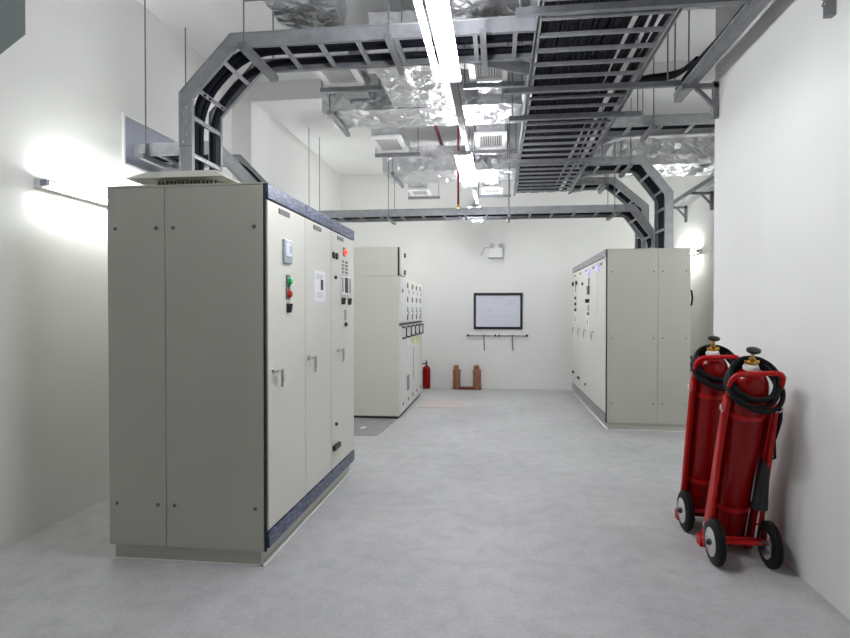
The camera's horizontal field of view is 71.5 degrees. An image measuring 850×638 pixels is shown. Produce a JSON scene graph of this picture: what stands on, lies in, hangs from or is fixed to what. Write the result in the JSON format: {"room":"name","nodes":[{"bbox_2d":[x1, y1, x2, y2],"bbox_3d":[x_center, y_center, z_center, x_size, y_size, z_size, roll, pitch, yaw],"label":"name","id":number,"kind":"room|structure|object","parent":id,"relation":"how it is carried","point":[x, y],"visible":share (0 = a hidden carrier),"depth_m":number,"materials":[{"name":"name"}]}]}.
{"room":"electrical room","nodes":[
{"label":"electrical room","id":0,"kind":"room"},
{"bbox_2d":[0,0,340,549],"bbox_3d":[-2.571,-0.643,4.617,0.200,4.080,14.150,0,1,7],"label":"wall","id":1,"kind":"structure","parent":0,"point":[66,85],"depth_m":4.15,"materials":[{"name":"paint"}]},
{"bbox_2d":[0,0,25,53],"bbox_3d":[-2.603,-2.040,3.328,0.050,0.990,0.820,0,1,7],"label":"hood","id":2,"kind":"object","parent":1,"relation":"attached to","point":[12,12],"visible":1,"depth_m":3.63,"materials":[{"name":"grey metal"}]},
{"bbox_2d":[34,178,106,205],"bbox_3d":[-2.445,-0.900,4.452,0.090,0.056,1.200,0,1,7],"label":"wall light","id":3,"kind":"object","parent":1,"relation":"attached to","point":[45,184],"visible":0.57,"depth_m":4.10,"materials":[{"name":"white plastic"}]},
{"bbox_2d":[122,112,204,172],"bbox_3d":[-2.360,-1.469,5.421,0.020,0.430,1.320,0,1,7],"label":"wall plate","id":4,"kind":"object","parent":1,"relation":"attached to","point":[133,129],"visible":0.49,"depth_m":4.94,"materials":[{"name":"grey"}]},
{"bbox_2d":[232,100,266,181],"bbox_3d":[-2.063,-0.565,6.974,0.230,3.860,0.450,0,1,7],"label":"pillar","id":5,"kind":"structure","parent":1,"relation":"attached to","point":[249,121],"depth_m":6.74,"materials":[{"name":"paint"}]},
{"bbox_2d":[239,60,714,111],"bbox_3d":[0.860,-2.600,6.590,6.120,0.220,0.360,0,1,7],"label":"beam","id":6,"kind":"structure","parent":1,"relation":"attached to","point":[289,95],"depth_m":6.70,"materials":[{"name":"paint"}]},
{"bbox_2d":[0,388,849,637],"bbox_3d":[0.565,1.502,4.258,6.520,0.200,14.150,0,1,7],"label":"floor","id":7,"kind":"structure","parent":0,"point":[509,513],"depth_m":3.42,"materials":[{"name":"concrete"}]},
{"bbox_2d":[107,170,354,565],"bbox_3d":[-1.233,0.239,4.420,1.018,2.322,2.056,0,1,7],"label":"tall cabinet","id":8,"kind":"object","parent":7,"relation":"on","point":[231,301],"visible":1,"depth_m":3.43,"materials":[{"name":"beige metal"}]},
{"bbox_2d":[126,170,240,184],"bbox_3d":[-1.449,-0.848,3.791,0.610,0.132,0.610,0,1,7],"label":"roof vent","id":9,"kind":"object","parent":8,"relation":"attached to","point":[195,176],"depth_m":3.57,"materials":[{"name":"grey metal"}]},
{"bbox_2d":[286,303,292,312],"bbox_3d":[-0.845,-0.069,3.691,0.028,0.058,0.060,0,1,7],"label":"switch","id":10,"kind":"object","parent":8,"relation":"attached to","point":[289,306],"depth_m":3.68,"materials":[{"name":"black plastic"}]},
{"bbox_2d":[354,418,396,435],"bbox_3d":[-1.066,1.353,7.466,1.255,0.012,1.120,0,1,7],"label":"floor plate","id":11,"kind":"object","parent":7,"relation":"on","point":[362,426],"visible":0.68,"depth_m":7.49,"materials":[{"name":"grey metal"}]},
{"bbox_2d":[354,247,423,418],"bbox_3d":[-0.671,0.173,9.168,1.057,2.325,2.314,0,1,7],"label":"tall cabinet","id":12,"kind":"object","parent":7,"relation":"on","point":[388,331],"visible":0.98,"depth_m":8.01,"materials":[{"name":"beige metal"}]},
{"bbox_2d":[422,360,429,388],"bbox_3d":[0.016,1.039,11.117,0.179,0.540,0.148,0,1,-31],"label":"fire extinguisher","id":13,"kind":"object","parent":7,"relation":"on","point":[426,369],"visible":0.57,"depth_m":11.06,"materials":[{"name":"red metal"}]},
{"bbox_2d":[418,399,465,407],"bbox_3d":[0.259,1.330,9.316,0.714,0.008,0.882,0,1,1],"label":"flat board","id":14,"kind":"object","parent":7,"relation":"on","point":[424,403],"visible":1,"depth_m":9.26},
{"bbox_2d":[452,365,481,389],"bbox_3d":[0.783,1.083,11.003,0.541,0.455,0.168,0,1,7],"label":"stand","id":15,"kind":"object","parent":7,"relation":"on","point":[456,371],"visible":1,"depth_m":10.95,"materials":[{"name":"red wood"}]},
{"bbox_2d":[572,248,692,431],"bbox_3d":[2.906,0.231,8.755,1.095,2.220,3.216,0,1,7],"label":"tall cabinet","id":16,"kind":"object","parent":7,"relation":"on","point":[631,370],"visible":0.99,"depth_m":7.18,"materials":[{"name":"beige metal"}]},
{"bbox_2d":[675,336,738,530],"bbox_3d":[1.893,0.757,3.963,0.398,1.297,0.488,0,1,7],"label":"fire extinguisher","id":17,"kind":"object","parent":7,"relation":"on","point":[706,390],"visible":0.61,"depth_m":3.88,"materials":[{"name":"red metal"}]},
{"bbox_2d":[696,347,785,568],"bbox_3d":[1.829,0.781,3.449,0.398,1.262,0.580,0,1,7],"label":"fire extinguisher","id":18,"kind":"object","parent":7,"relation":"on","point":[750,423],"visible":1,"depth_m":3.34,"materials":[{"name":"red metal"}]},
{"bbox_2d":[138,0,715,174],"bbox_3d":[0.565,-2.777,4.200,6.520,0.200,14.150,0,1,7],"label":"ceiling","id":19,"kind":"structure","parent":0,"point":[207,23],"depth_m":6.03,"materials":[{"name":"paint"}]},
{"bbox_2d":[133,0,268,183],"bbox_3d":[-1.796,-1.747,5.086,1.160,1.885,0.740,0,1,7],"label":"cable tray","id":20,"kind":"object","parent":19,"relation":"hanging from","point":[143,151],"visible":0.38,"depth_m":4.84,"materials":[{"name":"metal"}]},
{"bbox_2d":[150,154,260,181],"bbox_3d":[-1.812,-1.116,5.056,1.139,0.624,0.260,0,1,7],"label":"cable bundle","id":21,"kind":"object","parent":20,"relation":"in","point":[206,156],"visible":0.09,"depth_m":5.06,"materials":[{"name":"black"}]},
{"bbox_2d":[244,0,346,28],"bbox_3d":[-0.889,-2.327,3.252,0.590,0.676,1.934,0,1,7],"label":"duct","id":22,"kind":"object","parent":19,"relation":"hanging from","point":[292,14],"visible":0.97,"depth_m":3.99,"materials":[{"name":"metal"}]},
{"bbox_2d":[313,51,381,98],"bbox_3d":[-0.678,-2.377,5.324,0.560,0.630,1.024,0,1,7],"label":"ceiling vent","id":23,"kind":"object","parent":19,"relation":"in","point":[353,83],"visible":0.51,"depth_m":5.30,"materials":[{"name":"white metal"}]},
{"bbox_2d":[369,127,419,157],"bbox_3d":[-0.366,-2.407,7.512,0.580,0.630,1.124,0,1,7],"label":"ceiling vent","id":24,"kind":"object","parent":19,"relation":"in","point":[394,141],"visible":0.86,"depth_m":7.27,"materials":[{"name":"white metal"}]},
{"bbox_2d":[322,69,521,136],"bbox_3d":[-0.018,-2.365,6.097,2.015,0.676,0.760,0,1,7],"label":"duct","id":25,"kind":"object","parent":19,"relation":"hanging from","point":[377,111],"visible":0.6,"depth_m":5.92,"materials":[{"name":"metal"}]},
{"bbox_2d":[368,8,453,107],"bbox_3d":[-0.067,-2.251,5.208,0.654,0.395,1.175,0,1,7],"label":"duct","id":26,"kind":"object","parent":25,"relation":"attached to","point":[417,87],"visible":0.41,"depth_m":5.15,"materials":[{"name":"metal"}]},
{"bbox_2d":[407,183,439,199],"bbox_3d":[-0.057,-2.385,9.605,0.540,0.730,0.728,0,1,7],"label":"ceiling vent","id":27,"kind":"object","parent":19,"relation":"in","point":[419,190],"visible":0.54,"depth_m":9.70,"materials":[{"name":"white metal"}]},
{"bbox_2d":[434,126,442,144],"bbox_3d":[0.243,-2.640,8.852,0.047,0.047,2.500,0,1,7],"label":"pipe","id":28,"kind":"object","parent":19,"relation":"hanging from","point":[435,127],"visible":0.31,"depth_m":8.40,"materials":[{"name":"red metal"}]},
{"bbox_2d":[456,125,459,208],"bbox_3d":[0.435,-2.087,7.728,0.077,1.275,0.077,0,1,7],"label":"pipe","id":29,"kind":"object","parent":19,"relation":"hanging from","point":[458,205],"visible":0.67,"depth_m":7.72,"materials":[{"name":"metal"}]},
{"bbox_2d":[439,0,478,203],"bbox_3d":[0.358,-2.231,5.569,0.055,0.930,9.200,0,1,7],"label":"channel","id":30,"kind":"object","parent":19,"relation":"hanging from","point":[454,87],"visible":0.3,"depth_m":5.10,"materials":[{"name":"grey paint"}]},
{"bbox_2d":[414,0,460,83],"bbox_3d":[0.063,-1.633,3.134,0.168,0.200,1.460,0,1,7],"label":"fluorescent light","id":31,"kind":"object","parent":30,"relation":"hanging from","point":[433,6],"visible":1,"depth_m":3.27,"materials":[{"name":"white plastic"}]},
{"bbox_2d":[454,141,476,186],"bbox_3d":[0.450,-1.676,6.346,0.168,0.200,1.450,0,1,7],"label":"fluorescent light","id":32,"kind":"object","parent":30,"relation":"hanging from","point":[463,152],"visible":1,"depth_m":6.12,"materials":[{"name":"white plastic"}]},
{"bbox_2d":[468,196,481,221],"bbox_3d":[0.787,-1.714,9.150,0.168,0.200,1.440,0,1,7],"label":"fluorescent light","id":33,"kind":"object","parent":30,"relation":"hanging from","point":[473,204],"visible":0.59,"depth_m":8.44,"materials":[{"name":"white plastic"}]},
{"bbox_2d":[308,123,653,247],"bbox_3d":[0.616,-1.806,8.394,5.115,1.855,0.540,0,1,7],"label":"cable tray","id":34,"kind":"object","parent":19,"relation":"hanging from","point":[616,209],"visible":0.73,"depth_m":8.25,"materials":[{"name":"metal"}]},
{"bbox_2d":[331,212,650,247],"bbox_3d":[0.608,-1.201,8.424,5.094,0.644,0.268,0,1,7],"label":"cable bundle","id":35,"kind":"object","parent":34,"relation":"on","point":[628,214],"visible":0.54,"depth_m":8.31,"materials":[{"name":"black"}]},
{"bbox_2d":[449,0,530,18],"bbox_3d":[0.322,-2.326,3.224,0.720,0.676,2.175,0,1,7],"label":"duct","id":36,"kind":"object","parent":19,"relation":"hanging from","point":[459,9],"visible":0.34,"depth_m":3.89,"materials":[{"name":"metal"}]},
{"bbox_2d":[463,41,524,94],"bbox_3d":[0.607,-2.375,5.196,0.540,0.630,1.085,0,1,7],"label":"ceiling vent","id":37,"kind":"object","parent":19,"relation":"in","point":[492,83],"visible":0.36,"depth_m":5.21,"materials":[{"name":"white metal"}]},
{"bbox_2d":[478,181,510,197],"bbox_3d":[1.114,-2.383,9.462,0.540,0.730,0.724,0,1,7],"label":"ceiling vent","id":38,"kind":"object","parent":19,"relation":"in","point":[489,187],"visible":0.57,"depth_m":9.50,"materials":[{"name":"white metal"}]},
{"bbox_2d":[472,124,517,154],"bbox_3d":[0.864,-2.405,7.361,0.580,0.630,1.127,0,1,7],"label":"ceiling vent","id":39,"kind":"object","parent":19,"relation":"in","point":[491,139],"visible":0.8,"depth_m":7.10,"materials":[{"name":"white metal"}]},
{"bbox_2d":[382,136,714,187],"bbox_3d":[1.781,-2.399,8.615,4.764,0.676,0.920,0,1,7],"label":"duct","id":40,"kind":"object","parent":19,"relation":"hanging from","point":[690,156],"visible":0.48,"depth_m":8.35,"materials":[{"name":"metal"}]},
{"bbox_2d":[504,0,751,195],"bbox_3d":[1.457,-2.271,5.356,1.470,0.844,7.850,0,1,7],"label":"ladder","id":41,"kind":"object","parent":19,"relation":"hanging from","point":[632,7],"visible":0.97,"depth_m":4.67,"materials":[{"name":"metal"}]},
{"bbox_2d":[178,0,535,172],"bbox_3d":[-0.457,-1.736,4.309,2.470,1.885,0.826,0,1,7],"label":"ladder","id":42,"kind":"object","parent":41,"relation":"attached to","point":[390,33],"visible":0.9,"depth_m":4.11,"materials":[{"name":"metal"}]},
{"bbox_2d":[194,32,533,169],"bbox_3d":[-0.472,-1.374,4.146,2.439,1.165,0.159,0,1,7],"label":"cable bundle","id":43,"kind":"object","parent":42,"relation":"on","point":[237,60],"visible":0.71,"depth_m":4.18,"materials":[{"name":"black"}]},
{"bbox_2d":[209,45,532,169],"bbox_3d":[-0.443,-1.376,4.369,2.437,1.163,0.080,0,1,7],"label":"cable bundle","id":44,"kind":"object","parent":42,"relation":"on","point":[238,83],"visible":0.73,"depth_m":4.37,"materials":[{"name":"black rubber"}]},
{"bbox_2d":[517,1,550,192],"bbox_3d":[0.974,-1.942,5.406,0.047,0.043,7.780,0,1,7],"label":"power cable","id":45,"kind":"object","parent":41,"relation":"in","point":[544,23],"visible":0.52,"depth_m":4.54,"materials":[{"name":"black plastic"}]},
{"bbox_2d":[519,1,555,192],"bbox_3d":[1.003,-1.943,5.402,0.049,0.047,7.780,0,1,7],"label":"power cable","id":46,"kind":"object","parent":41,"relation":"on","point":[549,23],"visible":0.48,"depth_m":4.60,"materials":[{"name":"black plastic"}]},
{"bbox_2d":[520,1,560,192],"bbox_3d":[1.033,-1.941,5.398,0.042,0.043,7.780,0,1,7],"label":"power cable","id":47,"kind":"object","parent":41,"relation":"on","point":[553,26],"visible":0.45,"depth_m":4.57,"materials":[{"name":"black plastic"}]},
{"bbox_2d":[522,1,565,192],"bbox_3d":[1.062,-1.943,5.395,0.049,0.047,7.780,0,1,7],"label":"power cable","id":48,"kind":"object","parent":41,"relation":"on","point":[558,24],"visible":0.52,"depth_m":4.56,"materials":[{"name":"black plastic"}]},
{"bbox_2d":[524,0,570,192],"bbox_3d":[1.091,-1.939,5.391,0.040,0.039,7.780,0,1,7],"label":"power cable","id":49,"kind":"object","parent":41,"relation":"on","point":[562,28],"visible":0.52,"depth_m":4.49,"materials":[{"name":"black plastic"}]},
{"bbox_2d":[526,0,576,192],"bbox_3d":[1.121,-1.943,5.388,0.048,0.047,7.780,0,1,7],"label":"power cable","id":50,"kind":"object","parent":41,"relation":"on","point":[568,22],"visible":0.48,"depth_m":4.51,"materials":[{"name":"black plastic"}]},
{"bbox_2d":[528,0,580,192],"bbox_3d":[1.150,-1.943,5.384,0.049,0.047,7.780,0,1,7],"label":"power cable","id":51,"kind":"object","parent":41,"relation":"in","point":[568,41],"visible":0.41,"depth_m":4.56,"materials":[{"name":"black plastic"}]},
{"bbox_2d":[531,0,584,192],"bbox_3d":[1.179,-1.939,5.380,0.050,0.039,7.780,0,1,7],"label":"power cable","id":52,"kind":"object","parent":41,"relation":"on","point":[582,1],"visible":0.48,"depth_m":4.76,"materials":[{"name":"black plastic"}]},
{"bbox_2d":[532,0,589,192],"bbox_3d":[1.208,-1.941,5.377,0.046,0.043,7.780,0,1,7],"label":"power cable","id":53,"kind":"object","parent":41,"relation":"on","point":[581,21],"visible":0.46,"depth_m":4.48,"materials":[{"name":"black plastic"}]},
{"bbox_2d":[534,0,594,192],"bbox_3d":[1.238,-1.943,5.373,0.055,0.047,7.780,0,1,7],"label":"power cable","id":54,"kind":"object","parent":41,"relation":"on","point":[586,21],"visible":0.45,"depth_m":4.59,"materials":[{"name":"black plastic"}]},
{"bbox_2d":[536,0,600,192],"bbox_3d":[1.267,-1.943,5.369,0.053,0.047,7.780,0,1,7],"label":"power cable","id":55,"kind":"object","parent":41,"relation":"on","point":[591,20],"visible":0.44,"depth_m":4.57,"materials":[{"name":"black plastic"}]},
{"bbox_2d":[538,0,606,192],"bbox_3d":[1.296,-1.939,5.366,0.046,0.039,7.780,0,1,7],"label":"power cable","id":56,"kind":"object","parent":41,"relation":"on","point":[596,20],"visible":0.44,"depth_m":4.45,"materials":[{"name":"black plastic"}]},
{"bbox_2d":[540,0,610,189],"bbox_3d":[1.326,-1.939,5.362,0.040,0.039,7.780,0,1,7],"label":"power cable","id":57,"kind":"object","parent":41,"relation":"on","point":[601,20],"visible":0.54,"depth_m":4.51,"materials":[{"name":"black plastic"}]},
{"bbox_2d":[542,0,615,192],"bbox_3d":[1.355,-1.941,5.359,0.048,0.043,7.780,0,1,7],"label":"power cable","id":58,"kind":"object","parent":41,"relation":"on","point":[606,19],"visible":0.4,"depth_m":4.57,"materials":[{"name":"black plastic"}]},
{"bbox_2d":[544,0,621,189],"bbox_3d":[1.384,-1.939,5.355,0.049,0.039,7.780,0,1,7],"label":"power cable","id":59,"kind":"object","parent":41,"relation":"on","point":[611,20],"visible":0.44,"depth_m":4.49,"materials":[{"name":"black plastic"}]},
{"bbox_2d":[545,0,625,189],"bbox_3d":[1.413,-1.943,5.351,0.057,0.047,7.780,0,1,7],"label":"power cable","id":60,"kind":"object","parent":41,"relation":"in","point":[615,22],"visible":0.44,"depth_m":4.68,"materials":[{"name":"black plastic"}]},
{"bbox_2d":[548,0,629,192],"bbox_3d":[1.443,-1.943,5.348,0.047,0.047,7.780,0,1,7],"label":"power cable","id":61,"kind":"object","parent":41,"relation":"on","point":[620,18],"visible":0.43,"depth_m":4.76,"materials":[{"name":"black plastic"}]},
{"bbox_2d":[550,16,627,189],"bbox_3d":[1.472,-1.939,5.344,0.042,0.039,7.780,0,1,7],"label":"power cable","id":62,"kind":"object","parent":41,"relation":"on","point":[624,17],"visible":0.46,"depth_m":4.70,"materials":[{"name":"black plastic"}]},
{"bbox_2d":[552,16,632,192],"bbox_3d":[1.501,-1.941,5.341,0.048,0.043,7.780,0,1,7],"label":"power cable","id":63,"kind":"object","parent":41,"relation":"on","point":[629,18],"visible":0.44,"depth_m":4.58,"materials":[{"name":"black plastic"}]},
{"bbox_2d":[554,15,644,189],"bbox_3d":[1.555,-1.938,5.334,0.064,0.039,7.780,0,1,7],"label":"power cable","id":64,"kind":"object","parent":41,"relation":"in","point":[640,17],"visible":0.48,"depth_m":4.49,"materials":[{"name":"black plastic"}]},
{"bbox_2d":[556,15,649,191],"bbox_3d":[1.585,-1.942,5.330,0.064,0.047,7.780,0,1,7],"label":"power cable","id":65,"kind":"object","parent":41,"relation":"on","point":[636,35],"visible":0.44,"depth_m":4.50,"materials":[{"name":"black plastic"}]},
{"bbox_2d":[570,174,648,247],"bbox_3d":[2.697,-1.810,8.661,1.040,1.855,0.892,0,1,7],"label":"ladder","id":66,"kind":"object","parent":41,"relation":"attached to","point":[600,181],"visible":0.59,"depth_m":8.45,"materials":[{"name":"metal"}]},
{"bbox_2d":[574,184,640,247],"bbox_3d":[2.691,-1.450,8.667,1.009,1.134,0.300,0,1,7],"label":"cable bundle","id":67,"kind":"object","parent":66,"relation":"in","point":[610,186],"visible":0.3,"depth_m":8.69,"materials":[{"name":"black"}]},
{"bbox_2d":[561,14,658,191],"bbox_3d":[1.654,-1.940,5.322,0.068,0.043,7.781,0,1,7],"label":"power cable","id":68,"kind":"object","parent":41,"relation":"in","point":[654,17],"visible":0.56,"depth_m":4.51,"materials":[{"name":"black plastic"}]},
{"bbox_2d":[564,14,670,191],"bbox_3d":[1.714,-1.940,5.314,0.072,0.043,7.781,0,1,7],"label":"power cable","id":69,"kind":"object","parent":41,"relation":"in","point":[665,17],"visible":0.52,"depth_m":4.48,"materials":[{"name":"black plastic"}]},
{"bbox_2d":[579,98,672,247],"bbox_3d":[2.567,-1.795,7.569,1.050,1.855,1.002,0,1,7],"label":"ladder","id":70,"kind":"object","parent":41,"relation":"attached to","point":[630,160],"visible":0.86,"depth_m":7.31,"materials":[{"name":"metal"}]},
{"bbox_2d":[584,165,663,247],"bbox_3d":[2.561,-1.435,7.575,1.019,1.134,0.403,0,1,7],"label":"cable bundle","id":71,"kind":"object","parent":70,"relation":"on","point":[638,169],"visible":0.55,"depth_m":7.57,"materials":[{"name":"black"}]},
{"bbox_2d":[622,56,698,92],"bbox_3d":[1.874,-1.940,4.795,0.178,0.135,1.113,0,1,-18],"label":"cable bundle","id":72,"kind":"object","parent":41,"relation":"on","point":[672,74],"visible":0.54,"depth_m":4.71,"materials":[{"name":"black"}]},
{"bbox_2d":[682,4,737,10],"bbox_3d":[1.746,-2.251,3.004,0.514,0.335,2.082,0,1,7],"label":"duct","id":73,"kind":"object","parent":41,"relation":"attached to","point":[704,7],"visible":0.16,"depth_m":4.00,"materials":[{"name":"metal"}]},
{"bbox_2d":[600,56,714,145],"bbox_3d":[2.838,-2.278,5.886,2.000,0.844,1.012,0,1,7],"label":"cable tray","id":74,"kind":"object","parent":19,"relation":"hanging from","point":[691,119],"visible":0.5,"depth_m":5.79,"materials":[{"name":"metal"}]},
{"bbox_2d":[609,124,714,130],"bbox_3d":[2.845,-1.952,5.910,1.990,0.051,0.189,0,1,7],"label":"cable bundle","id":75,"kind":"object","parent":74,"relation":"in","point":[697,125],"visible":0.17,"depth_m":5.96,"materials":[{"name":"black rubber"}]},
{"bbox_2d":[341,174,670,389],"bbox_3d":[1.421,-0.731,11.151,6.120,4.080,0.200,0,1,7],"label":"wall","id":76,"kind":"structure","parent":0,"point":[540,256],"depth_m":11.07,"materials":[{"name":"paint"}]},
{"bbox_2d":[467,334,496,349],"bbox_3d":[1.066,0.439,11.087,0.558,0.302,0.046,0,1,7],"label":"tool rack","id":77,"kind":"object","parent":76,"relation":"attached to","point":[483,335],"visible":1,"depth_m":11.07,"materials":[{"name":"metal"}]},
{"bbox_2d":[481,243,503,258],"bbox_3d":[1.254,-1.277,11.005,0.427,0.286,0.117,0,1,7],"label":"emergency light","id":78,"kind":"object","parent":76,"relation":"attached to","point":[494,252],"visible":1,"depth_m":10.96,"materials":[{"name":"white plastic"}]},
{"bbox_2d":[474,293,522,329],"bbox_3d":[1.367,-0.147,11.052,0.910,0.685,0.025,0,1,7],"label":"framed drawing","id":79,"kind":"object","parent":76,"relation":"attached to","point":[491,310],"visible":1,"depth_m":11.05,"materials":[{"name":"black plastic"}]},
{"bbox_2d":[498,334,527,350],"bbox_3d":[1.639,0.440,11.016,0.562,0.302,0.046,0,1,7],"label":"tool rack","id":80,"kind":"object","parent":76,"relation":"attached to","point":[512,339],"visible":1,"depth_m":11.02,"materials":[{"name":"metal"}]},
{"bbox_2d":[671,134,714,376],"bbox_3d":[4.167,-0.683,7.607,0.200,4.080,6.560,0,1,7],"label":"wall","id":81,"kind":"structure","parent":0,"point":[697,233],"depth_m":9.15,"materials":[{"name":"paint"}]},
{"bbox_2d":[673,174,713,221],"bbox_3d":[4.091,-1.757,9.018,0.300,0.330,2.550,0,1,7],"label":"cable trunking","id":82,"kind":"object","parent":81,"relation":"attached to","point":[695,190],"visible":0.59,"depth_m":8.58,"materials":[{"name":"metal"}]},
{"bbox_2d":[691,249,701,255],"bbox_3d":[4.272,-1.051,9.635,0.090,0.056,1.200,0,1,7],"label":"wall light","id":83,"kind":"object","parent":81,"relation":"attached to","point":[698,251],"visible":0.4,"depth_m":9.08,"materials":[{"name":"white plastic"}]},
{"bbox_2d":[713,0,849,619],"bbox_3d":[2.591,-0.591,0.775,1.650,4.080,7.390,0,1,7],"label":"wall","id":84,"kind":"structure","parent":0,"point":[782,168],"depth_m":3.28,"materials":[{"name":"paint"}]},
{"bbox_2d":[673,0,835,118],"bbox_3d":[1.916,-1.671,3.126,0.270,0.336,3.520,0,1,7],"label":"cable tray","id":85,"kind":"object","parent":84,"relation":"attached to","point":[748,13],"visible":1,"depth_m":3.98,"materials":[{"name":"metal"}]},
{"bbox_2d":[675,4,744,90],"bbox_3d":[1.866,-1.856,3.110,0.099,0.039,3.482,0,1,7],"label":"cable bundle","id":86,"kind":"object","parent":85,"relation":"on","point":[699,58],"visible":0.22,"depth_m":4.15,"materials":[{"name":"black"}]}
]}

